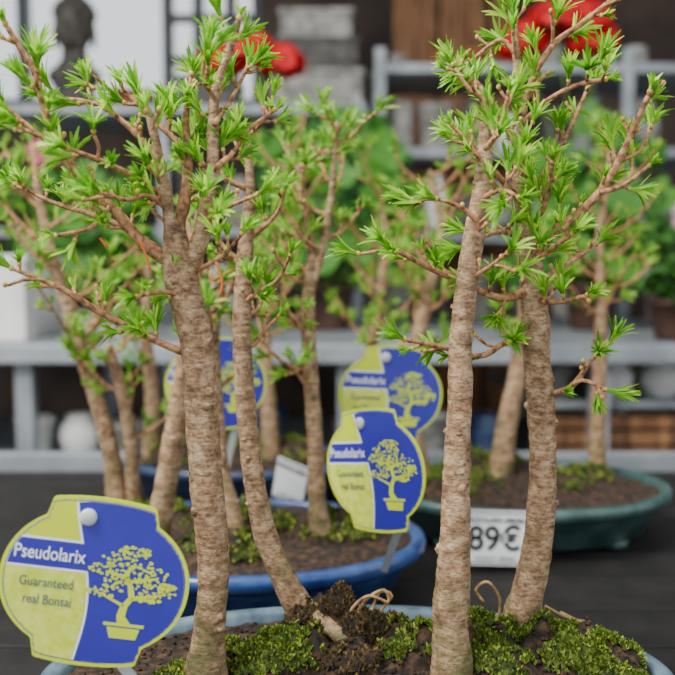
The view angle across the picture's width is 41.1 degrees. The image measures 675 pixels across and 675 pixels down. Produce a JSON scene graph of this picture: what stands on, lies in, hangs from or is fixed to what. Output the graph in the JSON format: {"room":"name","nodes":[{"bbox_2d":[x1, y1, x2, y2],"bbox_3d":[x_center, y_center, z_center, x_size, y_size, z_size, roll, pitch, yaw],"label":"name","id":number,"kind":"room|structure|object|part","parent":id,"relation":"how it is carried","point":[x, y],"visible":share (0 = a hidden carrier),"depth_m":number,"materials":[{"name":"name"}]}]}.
{"room":"plant shop","nodes":[
{"label":"plant shop","id":0,"kind":"room"},
{"bbox_2d":[0,0,674,416],"bbox_3d":[0.000,-0.870,4.909,10.000,3.400,0.120,0,4,0],"label":"wall","id":1,"kind":"structure","parent":0,"point":[649,23],"depth_m":4.84,"materials":[{"name":"paint"}]},
{"bbox_2d":[5,0,261,103],"bbox_3d":[-1.502,-1.747,4.838,2.195,1.040,0.170,0,4,0],"label":"frame","id":2,"kind":"object","parent":1,"relation":"attached to","point":[23,7],"visible":0.36,"depth_m":4.79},
{"bbox_3d":[0.000,1.072,2.086,10.000,0.050,8.000,0,4,0],"label":"floor","id":3,"kind":"structure","parent":0,"visible":0},
{"bbox_2d":[0,100,365,416],"bbox_3d":[-0.921,0.013,3.636,2.058,1.830,0.470,0,4,0],"label":"metal shelving unit","id":4,"kind":"object","parent":3,"relation":"on","point":[27,112],"visible":0.15,"depth_m":3.39,"materials":[{"name":"metal"}]},
{"bbox_2d":[48,0,101,100],"bbox_3d":[-1.026,-1.124,3.509,0.189,0.484,0.190,4,6,45],"label":"statue","id":5,"kind":"object","parent":4,"relation":"on","point":[74,20],"visible":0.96,"depth_m":3.45,"materials":[{"name":"stone"}]},
{"bbox_2d":[105,263,133,308],"bbox_3d":[-0.859,-0.187,3.546,0.147,0.240,0.147,0,4,0],"label":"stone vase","id":6,"kind":"object","parent":4,"relation":"on","point":[127,287],"visible":0.02,"depth_m":3.49,"materials":[{"name":"grey stone"}]},
{"bbox_2d":[115,88,155,103],"bbox_3d":[-0.791,-0.915,3.491,0.178,0.070,0.178,0,4,0],"label":"flower pot","id":7,"kind":"object","parent":4,"relation":"on","point":[128,90],"visible":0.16,"depth_m":3.42,"materials":[{"name":"ceramic"}]},
{"bbox_2d":[122,176,152,225],"bbox_3d":[-0.784,-0.526,3.521,0.126,0.200,0.126,0,4,0],"label":"stone vase","id":8,"kind":"object","parent":4,"relation":"on","point":[147,221],"visible":0.09,"depth_m":3.49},
{"bbox_2d":[174,171,203,226],"bbox_3d":[-0.576,-0.536,3.520,0.120,0.220,0.120,0,4,0],"label":"stone vase","id":9,"kind":"object","parent":4,"relation":"on","point":[177,176],"visible":0.2,"depth_m":3.47,"materials":[{"name":"grey stone"}]},
{"bbox_2d":[174,75,244,103],"bbox_3d":[-0.497,-0.943,3.539,0.243,0.120,0.276,0,4,0],"label":"stone planter","id":10,"kind":"object","parent":4,"relation":"on","point":[203,94],"visible":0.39,"depth_m":3.41,"materials":[{"name":"grey stone"}]},
{"bbox_2d":[206,265,233,320],"bbox_3d":[-0.463,-0.177,3.547,0.120,0.220,0.120,0,4,0],"label":"stone vase","id":11,"kind":"object","parent":4,"relation":"on","point":[212,266],"visible":0.27,"depth_m":3.51,"materials":[{"name":"white stone"}]},
{"bbox_2d":[224,176,244,226],"bbox_3d":[-0.387,-0.526,3.521,0.120,0.200,0.120,0,4,0],"label":"stone vase","id":12,"kind":"object","parent":4,"relation":"on","point":[238,208],"visible":0.29,"depth_m":3.48,"materials":[{"name":"white stone"}]},
{"bbox_2d":[258,276,288,320],"bbox_3d":[-0.255,-0.197,3.545,0.147,0.260,0.147,0,4,0],"label":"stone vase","id":13,"kind":"object","parent":4,"relation":"on","point":[278,291],"visible":0.02,"depth_m":3.50,"materials":[{"name":"grey stone"}]},
{"bbox_2d":[273,68,363,103],"bbox_3d":[-0.077,-0.953,3.539,0.356,0.140,0.316,0,4,0],"label":"stone planter","id":14,"kind":"object","parent":4,"relation":"on","point":[347,83],"visible":0.37,"depth_m":3.39,"materials":[{"name":"grey stone"}]},
{"bbox_2d":[274,36,359,67],"bbox_3d":[-0.077,-1.085,3.529,0.326,0.120,0.276,0,4,0],"label":"stone planter","id":15,"kind":"object","parent":14,"relation":"on","point":[319,51],"visible":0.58,"depth_m":3.40,"materials":[{"name":"grey stone"}]},
{"bbox_2d":[278,7,353,35],"bbox_3d":[-0.081,-1.202,3.520,0.288,0.110,0.236,0,4,0],"label":"stone planter","id":16,"kind":"object","parent":15,"relation":"on","point":[294,21],"visible":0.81,"depth_m":3.41,"materials":[{"name":"grey stone"}]},
{"bbox_2d":[0,451,674,674],"bbox_3d":[0.000,0.695,1.010,3.000,0.863,1.410,0,4,0],"label":"table","id":17,"kind":"object","parent":3,"relation":"on","point":[630,591],"visible":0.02,"depth_m":1.11,"materials":[{"name":"metal"}]},
{"bbox_2d":[0,84,425,617],"bbox_3d":[-0.171,0.014,1.016,0.537,0.554,0.334,0,4,0],"label":"bonsai","id":18,"kind":"object","parent":17,"relation":"on","point":[319,538],"visible":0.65,"depth_m":0.96,"materials":[{"name":"green plant"}]},
{"bbox_2d":[164,337,266,466],"bbox_3d":[-0.146,0.110,1.080,0.120,0.222,0.026,-1,4,-13],"label":"plant label","id":19,"kind":"object","parent":18,"relation":"in","point":[260,382],"visible":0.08,"depth_m":1.07,"materials":[{"name":"plastic"}]},
{"bbox_2d":[272,456,307,499],"bbox_3d":[-0.062,0.189,1.177,0.060,0.064,0.002,3,5,35],"label":"price tag","id":20,"kind":"object","parent":18,"relation":"on","point":[290,479],"visible":1,"depth_m":1.18,"materials":[{"name":"white paper"}]},
{"bbox_2d":[180,498,425,617],"bbox_3d":[-0.112,0.256,1.022,0.424,0.070,0.314,0,4,0],"label":"ceramic pot","id":21,"kind":"object","parent":18,"relation":"on","point":[356,557],"depth_m":0.93,"materials":[{"name":"blue ceramic"}]},
{"bbox_2d":[327,407,425,572],"bbox_3d":[0.051,0.150,0.848,0.055,0.176,0.124,-4,6,-40],"label":"plant label","id":22,"kind":"object","parent":18,"relation":"attached to","point":[376,467],"visible":1,"depth_m":0.83,"materials":[{"name":"plastic"}]},
{"bbox_2d":[338,345,441,529],"bbox_3d":[0.058,0.117,1.017,0.120,0.217,0.020,-1,4,-15],"label":"plant label","id":23,"kind":"object","parent":18,"relation":"in","point":[381,378],"visible":0.83,"depth_m":1.01,"materials":[{"name":"plastic"}]},
{"bbox_3d":[0.060,0.064,1.007,0.120,0.111,0.002,3,4,-12],"label":"label plate","id":24,"kind":"part","parent":23,"relation":"part of","materials":[{"name":"blue plastic"}]},
{"bbox_2d":[108,91,439,500],"bbox_3d":[-0.103,-0.062,1.409,0.522,0.646,0.260,0,4,0],"label":"bonsai","id":25,"kind":"object","parent":17,"relation":"on","point":[292,447],"visible":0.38,"depth_m":1.38,"materials":[{"name":"green plant"}]},
{"bbox_2d":[122,445,335,500],"bbox_3d":[-0.151,0.224,1.441,0.384,0.070,0.244,0,4,0],"label":"ceramic pot","id":26,"kind":"object","parent":25,"relation":"on","point":[148,462],"depth_m":1.37,"materials":[{"name":"blue ceramic"}]},
{"bbox_2d":[0,0,674,674],"bbox_3d":[-0.003,0.022,0.657,0.504,0.591,0.279,1,4,10],"label":"bonsai","id":27,"kind":"object","parent":17,"relation":"on","point":[332,633],"visible":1,"depth_m":0.65,"materials":[{"name":"plant"}]},
{"bbox_2d":[0,495,188,674],"bbox_3d":[-0.158,0.173,0.588,0.121,0.144,0.015,-1,4,-9],"label":"plant label","id":28,"kind":"object","parent":27,"relation":"in","point":[93,581],"visible":1,"depth_m":0.58,"materials":[{"name":"plastic"}]},
{"bbox_2d":[41,604,672,674],"bbox_3d":[0.015,0.282,0.673,0.472,0.070,0.270,0,4,0],"label":"ceramic pot","id":29,"kind":"object","parent":27,"relation":"on","point":[167,655],"depth_m":0.67,"materials":[{"name":"ceramic"}]},
{"bbox_3d":[0.000,0.695,1.010,3.000,0.863,1.410,0,4,0],"label":"frame","id":30,"kind":"part","parent":17,"relation":"part of","materials":[{"name":"metal"}]},
{"bbox_2d":[470,510,525,565],"bbox_3d":[0.193,0.244,1.093,0.086,0.069,0.008,0,4,-2],"label":"price tag","id":31,"kind":"object","parent":17,"relation":"on","point":[496,536],"visible":0.84,"depth_m":1.09,"materials":[{"name":"white paper"}]},
{"bbox_2d":[364,104,672,550],"bbox_3d":[0.263,-0.033,1.248,0.424,0.613,0.325,-1,4,-14],"label":"bonsai","id":32,"kind":"object","parent":17,"relation":"on","point":[600,505],"visible":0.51,"depth_m":1.24,"materials":[{"name":"green plant"}]},
{"bbox_2d":[409,459,672,550],"bbox_3d":[0.256,0.237,1.266,0.414,0.070,0.318,0,4,0],"label":"ceramic pot","id":33,"kind":"object","parent":32,"relation":"on","point":[608,511],"depth_m":1.17,"materials":[{"name":"teal ceramic"}]},
{"bbox_2d":[0,321,674,450],"bbox_3d":[0.000,0.487,2.744,3.800,1.018,1.000,0,4,0],"label":"shelf","id":34,"kind":"object","parent":3,"relation":"on","point":[568,345],"visible":0.25,"depth_m":2.27,"materials":[{"name":"metal"}]},
{"bbox_2d":[0,255,62,340],"bbox_3d":[-0.985,-0.112,2.448,0.386,0.220,0.316,0,4,0],"label":"planter","id":35,"kind":"object","parent":34,"relation":"on","point":[19,321],"visible":0.67,"depth_m":2.31,"materials":[{"name":"ceramic"}]},
{"bbox_2d":[15,414,55,450],"bbox_3d":[-0.820,0.272,2.447,0.105,0.110,0.105,0,4,0],"label":"ceramic pot","id":36,"kind":"object","parent":34,"relation":"on","point":[46,422],"visible":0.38,"depth_m":2.42,"materials":[{"name":"white ceramic"}]},
{"bbox_2d":[59,412,98,450],"bbox_3d":[-0.700,0.267,2.447,0.110,0.120,0.110,0,4,0],"label":"ceramic pot","id":37,"kind":"object","parent":34,"relation":"on","point":[78,431],"visible":0.79,"depth_m":2.41,"materials":[{"name":"white ceramic"}]},
{"bbox_2d":[0,139,161,327],"bbox_3d":[-0.814,-0.321,2.834,0.494,0.579,0.449,-2,5,-27],"label":"geranium","id":38,"kind":"object","parent":34,"relation":"on","point":[88,243],"visible":0.36,"depth_m":2.73,"materials":[{"name":"plant"}]},
{"bbox_2d":[58,309,138,338],"bbox_3d":[-0.635,-0.038,2.454,0.186,0.070,0.216,0,4,0],"label":"planter","id":39,"kind":"object","parent":34,"relation":"on","point":[100,328],"visible":0.13,"depth_m":2.35,"materials":[{"name":"grey stone"}]},
{"bbox_2d":[112,418,143,450],"bbox_3d":[-0.570,0.277,2.448,0.105,0.100,0.105,0,4,0],"label":"ceramic pot","id":40,"kind":"object","parent":34,"relation":"on","point":[139,422],"visible":0.3,"depth_m":2.41,"materials":[{"name":"grey ceramic"}]},
{"bbox_2d":[256,403,286,437],"bbox_3d":[-0.200,0.257,2.446,0.126,0.140,0.126,0,4,0],"label":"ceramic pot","id":41,"kind":"object","parent":34,"relation":"on","point":[281,408],"visible":0.27,"depth_m":2.41,"materials":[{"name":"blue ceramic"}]},
{"bbox_2d":[197,30,426,329],"bbox_3d":[-0.074,-0.466,2.727,0.700,0.884,0.435,0,4,0],"label":"geranium","id":42,"kind":"object","parent":34,"relation":"on","point":[381,159],"visible":0.52,"depth_m":2.64,"materials":[{"name":"plant"}]},
{"bbox_2d":[315,284,355,329],"bbox_3d":[-0.023,-0.095,2.751,0.160,0.140,0.160,0,4,0],"label":"plant pot","id":43,"kind":"object","parent":42,"relation":"on","point":[326,320],"depth_m":2.69,"materials":[{"name":"brown ceramic"}]},
{"bbox_2d":[334,415,336,433],"bbox_3d":[0.060,0.247,2.445,0.140,0.160,0.140,0,4,0],"label":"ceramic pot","id":44,"kind":"object","parent":34,"relation":"on","point":[335,424],"visible":0.02,"depth_m":2.43,"materials":[{"name":"ceramic"}]},
{"bbox_2d":[423,407,446,450],"bbox_3d":[0.250,0.262,2.446,0.126,0.130,0.126,0,4,0],"label":"ceramic pot","id":45,"kind":"object","parent":34,"relation":"on","point":[434,436],"visible":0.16,"depth_m":2.40,"materials":[{"name":"grey ceramic"}]},
{"bbox_2d":[470,410,498,450],"bbox_3d":[0.420,0.267,2.447,0.120,0.120,0.120,0,4,0],"label":"ceramic pot","id":46,"kind":"object","parent":34,"relation":"on","point":[483,423],"visible":0.39,"depth_m":2.40,"materials":[{"name":"blue ceramic"}]},
{"bbox_2d":[551,364,571,398],"bbox_3d":[0.570,0.118,2.396,0.105,0.085,0.105,0,4,0],"label":"ceramic pot","id":47,"kind":"object","parent":34,"relation":"on","point":[561,372],"visible":0.48,"depth_m":2.35,"materials":[{"name":"grey ceramic"}]},
{"bbox_2d":[493,0,674,329],"bbox_3d":[0.752,-0.512,2.737,0.562,0.974,0.453,0,4,0],"label":"geranium","id":48,"kind":"object","parent":34,"relation":"on","point":[579,319],"visible":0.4,"depth_m":2.62,"materials":[{"name":"plant"}]},
{"bbox_2d":[565,284,617,329],"bbox_3d":[0.771,-0.095,2.751,0.160,0.140,0.160,0,4,0],"label":"plant pot","id":49,"kind":"object","parent":48,"relation":"on","point":[579,319],"depth_m":2.70,"materials":[{"name":"brown ceramic"}]},
{"bbox_2d":[556,409,674,450],"bbox_3d":[0.910,0.263,2.426,0.780,0.128,0.080,0,4,0],"label":"wooden crate","id":50,"kind":"object","parent":34,"relation":"on","point":[666,436],"visible":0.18,"depth_m":2.39,"materials":[{"name":"brown wood"}]},
{"bbox_2d":[610,364,632,398],"bbox_3d":[0.730,0.110,2.395,0.110,0.100,0.110,0,4,0],"label":"ceramic pot","id":51,"kind":"object","parent":34,"relation":"on","point":[621,375],"visible":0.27,"depth_m":2.35,"materials":[{"name":"white ceramic"}]},
{"bbox_2d":[625,193,674,340],"bbox_3d":[0.883,-0.190,2.321,0.249,0.393,0.298,3,5,38],"label":"potted shrub","id":52,"kind":"object","parent":34,"relation":"on","point":[660,277],"visible":0.94,"depth_m":2.30,"materials":[{"name":"green plant"}]},
{"bbox_2d":[648,299,674,340],"bbox_3d":[0.880,-0.047,2.343,0.140,0.105,0.140,0,4,0],"label":"plant pot","id":53,"kind":"object","parent":52,"relation":"on","point":[662,311],"depth_m":2.31,"materials":[{"name":"brown ceramic"}]},
{"bbox_2d":[639,364,674,398],"bbox_3d":[0.860,0.110,2.395,0.110,0.100,0.110,0,4,0],"label":"ceramic pot","id":54,"kind":"object","parent":34,"relation":"on","point":[657,381],"visible":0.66,"depth_m":2.36,"materials":[{"name":"white ceramic"}]},
{"bbox_2d":[645,209,674,323],"bbox_3d":[1.210,-0.241,2.969,0.310,0.399,0.253,0,4,0],"label":"carton","id":55,"kind":"object","parent":34,"relation":"on","point":[671,213],"visible":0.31,"depth_m":3.05,"materials":[{"name":"white cardboard"}]},
{"bbox_3d":[1.210,-0.291,2.965,0.310,0.300,0.253,0,4,0],"label":"box lid","id":56,"kind":"part","parent":55,"relation":"part of","materials":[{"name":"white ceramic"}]},
{"bbox_2d":[392,0,512,411],"bbox_3d":[0.570,-0.588,4.499,0.595,2.900,0.060,0,4,0],"label":"wooden boards","id":57,"kind":"object","parent":3,"relation":"on","point":[414,21],"visible":0.02,"depth_m":4.42,"materials":[{"name":"brown wood"}]},
{"bbox_2d":[370,47,674,412],"bbox_3d":[1.019,-0.082,3.629,1.762,2.020,0.470,0,4,0],"label":"metal shelving unit","id":58,"kind":"object","parent":3,"relation":"on","point":[397,79],"visible":0.25,"depth_m":3.39,"materials":[{"name":"metal"}]},
{"bbox_2d":[387,54,407,62],"bbox_3d":[0.236,-1.068,3.530,0.084,0.070,0.084,0,4,0],"label":"flower pot","id":59,"kind":"object","parent":58,"relation":"on","point":[392,58],"visible":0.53,"depth_m":3.50,"materials":[{"name":"white ceramic"}]},
{"bbox_2d":[385,284,411,320],"bbox_3d":[0.236,-0.167,3.547,0.120,0.200,0.120,0,4,0],"label":"stone vase","id":60,"kind":"object","parent":58,"relation":"on","point":[396,292],"visible":0.28,"depth_m":3.50,"materials":[{"name":"grey stone"}]},
{"bbox_2d":[387,101,412,147],"bbox_3d":[0.244,-0.815,3.499,0.100,0.190,0.100,0,4,0],"label":"stone vase","id":61,"kind":"object","parent":58,"relation":"on","point":[400,118],"visible":0.68,"depth_m":3.46,"materials":[{"name":"grey stone"}]},
{"bbox_2d":[391,186,415,220],"bbox_3d":[0.259,-0.496,3.523,0.126,0.180,0.126,0,4,0],"label":"stone vase","id":62,"kind":"object","parent":58,"relation":"on","point":[396,209],"visible":0.02,"depth_m":3.48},
{"bbox_2d":[416,102,453,147],"bbox_3d":[0.380,-0.810,3.499,0.147,0.180,0.147,0,4,0],"label":"stone vase","id":63,"kind":"object","parent":58,"relation":"on","point":[429,111],"visible":0.65,"depth_m":3.45,"materials":[{"name":"grey stone"}]},
{"bbox_2d":[421,270,450,320],"bbox_3d":[0.387,-0.167,3.547,0.120,0.200,0.120,0,4,0],"label":"stone vase","id":64,"kind":"object","parent":58,"relation":"on","point":[445,306],"visible":0.26,"depth_m":3.50,"materials":[{"name":"grey stone"}]},
{"bbox_2d":[424,176,448,232],"bbox_3d":[0.387,-0.516,3.521,0.100,0.220,0.100,0,4,0],"label":"stone vase","id":65,"kind":"object","parent":58,"relation":"on","point":[429,205],"visible":0.29,"depth_m":3.49,"materials":[{"name":"white stone"}]},
{"bbox_2d":[428,50,454,62],"bbox_3d":[0.406,-1.073,3.530,0.105,0.080,0.105,0,4,0],"label":"flower pot","id":66,"kind":"object","parent":58,"relation":"on","point":[432,53],"visible":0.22,"depth_m":3.50,"materials":[{"name":"ceramic"}]},
{"bbox_2d":[453,192,471,225],"bbox_3d":[0.501,-0.486,3.523,0.100,0.160,0.100,0,4,0],"label":"stone vase","id":67,"kind":"object","parent":58,"relation":"on","point":[466,200],"visible":0.2,"depth_m":3.48,"materials":[{"name":"grey stone"}]},
{"bbox_2d":[457,99,480,146],"bbox_3d":[0.523,-0.820,3.498,0.120,0.200,0.120,0,4,0],"label":"stone vase","id":68,"kind":"object","parent":58,"relation":"on","point":[466,103],"visible":0.34,"depth_m":3.46,"materials":[{"name":"grey stone"}]},
{"bbox_2d":[464,48,487,62],"bbox_3d":[0.538,-1.078,3.529,0.105,0.090,0.105,0,4,0],"label":"flower pot","id":69,"kind":"object","parent":58,"relation":"on","point":[476,50],"visible":0.33,"depth_m":3.49,"materials":[{"name":"ceramic"}]},
{"bbox_2d":[474,259,497,320],"bbox_3d":[0.557,-0.187,3.546,0.147,0.240,0.147,0,4,0],"label":"stone vase","id":70,"kind":"object","parent":58,"relation":"on","point":[482,308],"visible":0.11,"depth_m":3.50,"materials":[{"name":"grey stone"}]},
{"bbox_2d":[487,181,513,229],"bbox_3d":[0.633,-0.506,3.522,0.120,0.200,0.120,0,4,0],"label":"stone vase","id":71,"kind":"object","parent":58,"relation":"on","point":[504,217],"visible":0.13,"depth_m":3.47,"materials":[{"name":"white stone"}]},
{"bbox_2d":[496,114,515,147],"bbox_3d":[0.659,-0.790,3.501,0.080,0.140,0.080,0,4,0],"label":"stone vase","id":72,"kind":"object","parent":58,"relation":"on","point":[498,140],"visible":0.07,"depth_m":3.47,"materials":[{"name":"white stone"}]},
{"bbox_2d":[507,283,519,318],"bbox_3d":[0.727,-0.167,3.547,0.120,0.200,0.120,0,4,0],"label":"stone vase","id":73,"kind":"object","parent":58,"relation":"on","point":[513,310],"visible":0.12,"depth_m":3.52,"materials":[{"name":"grey stone"}]},
{"bbox_2d":[538,108,568,142],"bbox_3d":[0.841,-0.800,3.500,0.126,0.160,0.126,0,4,0],"label":"stone vase","id":74,"kind":"object","parent":58,"relation":"on","point":[544,131],"visible":0.21,"depth_m":3.46,"materials":[{"name":"grey stone"}]},
{"bbox_2d":[545,45,565,62],"bbox_3d":[0.841,-1.083,3.529,0.105,0.100,0.105,0,4,0],"label":"flower pot","id":75,"kind":"object","parent":58,"relation":"on","point":[553,57],"visible":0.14,"depth_m":3.49,"materials":[{"name":"white ceramic"}]},
{"bbox_2d":[550,284,568,320],"bbox_3d":[0.897,-0.177,3.547,0.120,0.220,0.120,0,4,0],"label":"stone vase","id":76,"kind":"object","parent":58,"relation":"on","point":[560,312],"visible":0.16,"depth_m":3.52,"materials":[{"name":"grey stone"}]},
{"bbox_2d":[571,104,598,147],"bbox_3d":[0.961,-0.810,3.499,0.100,0.180,0.100,0,4,0],"label":"stone vase","id":77,"kind":"object","parent":58,"relation":"on","point":[581,141],"visible":0.03,"depth_m":3.46,"materials":[{"name":"grey stone"}]},
{"bbox_2d":[611,293,615,320],"bbox_3d":[1.067,-0.167,3.547,0.126,0.200,0.126,0,4,0],"label":"stone vase","id":78,"kind":"object","parent":58,"relation":"on","point":[613,314],"visible":0.06,"depth_m":3.51,"materials":[{"name":"grey stone"}]},
{"bbox_2d":[620,45,646,62],"bbox_3d":[1.162,-1.083,3.529,0.100,0.100,0.100,0,4,0],"label":"flower pot","id":79,"kind":"object","parent":58,"relation":"on","point":[640,50],"visible":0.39,"depth_m":3.48,"materials":[{"name":"white ceramic"}]},
{"bbox_2d":[634,98,659,145],"bbox_3d":[1.181,-0.820,3.498,0.140,0.200,0.140,0,4,0],"label":"stone vase","id":80,"kind":"object","parent":58,"relation":"on","point":[637,102],"visible":0.23,"depth_m":3.45,"materials":[{"name":"grey stone"}]}
]}

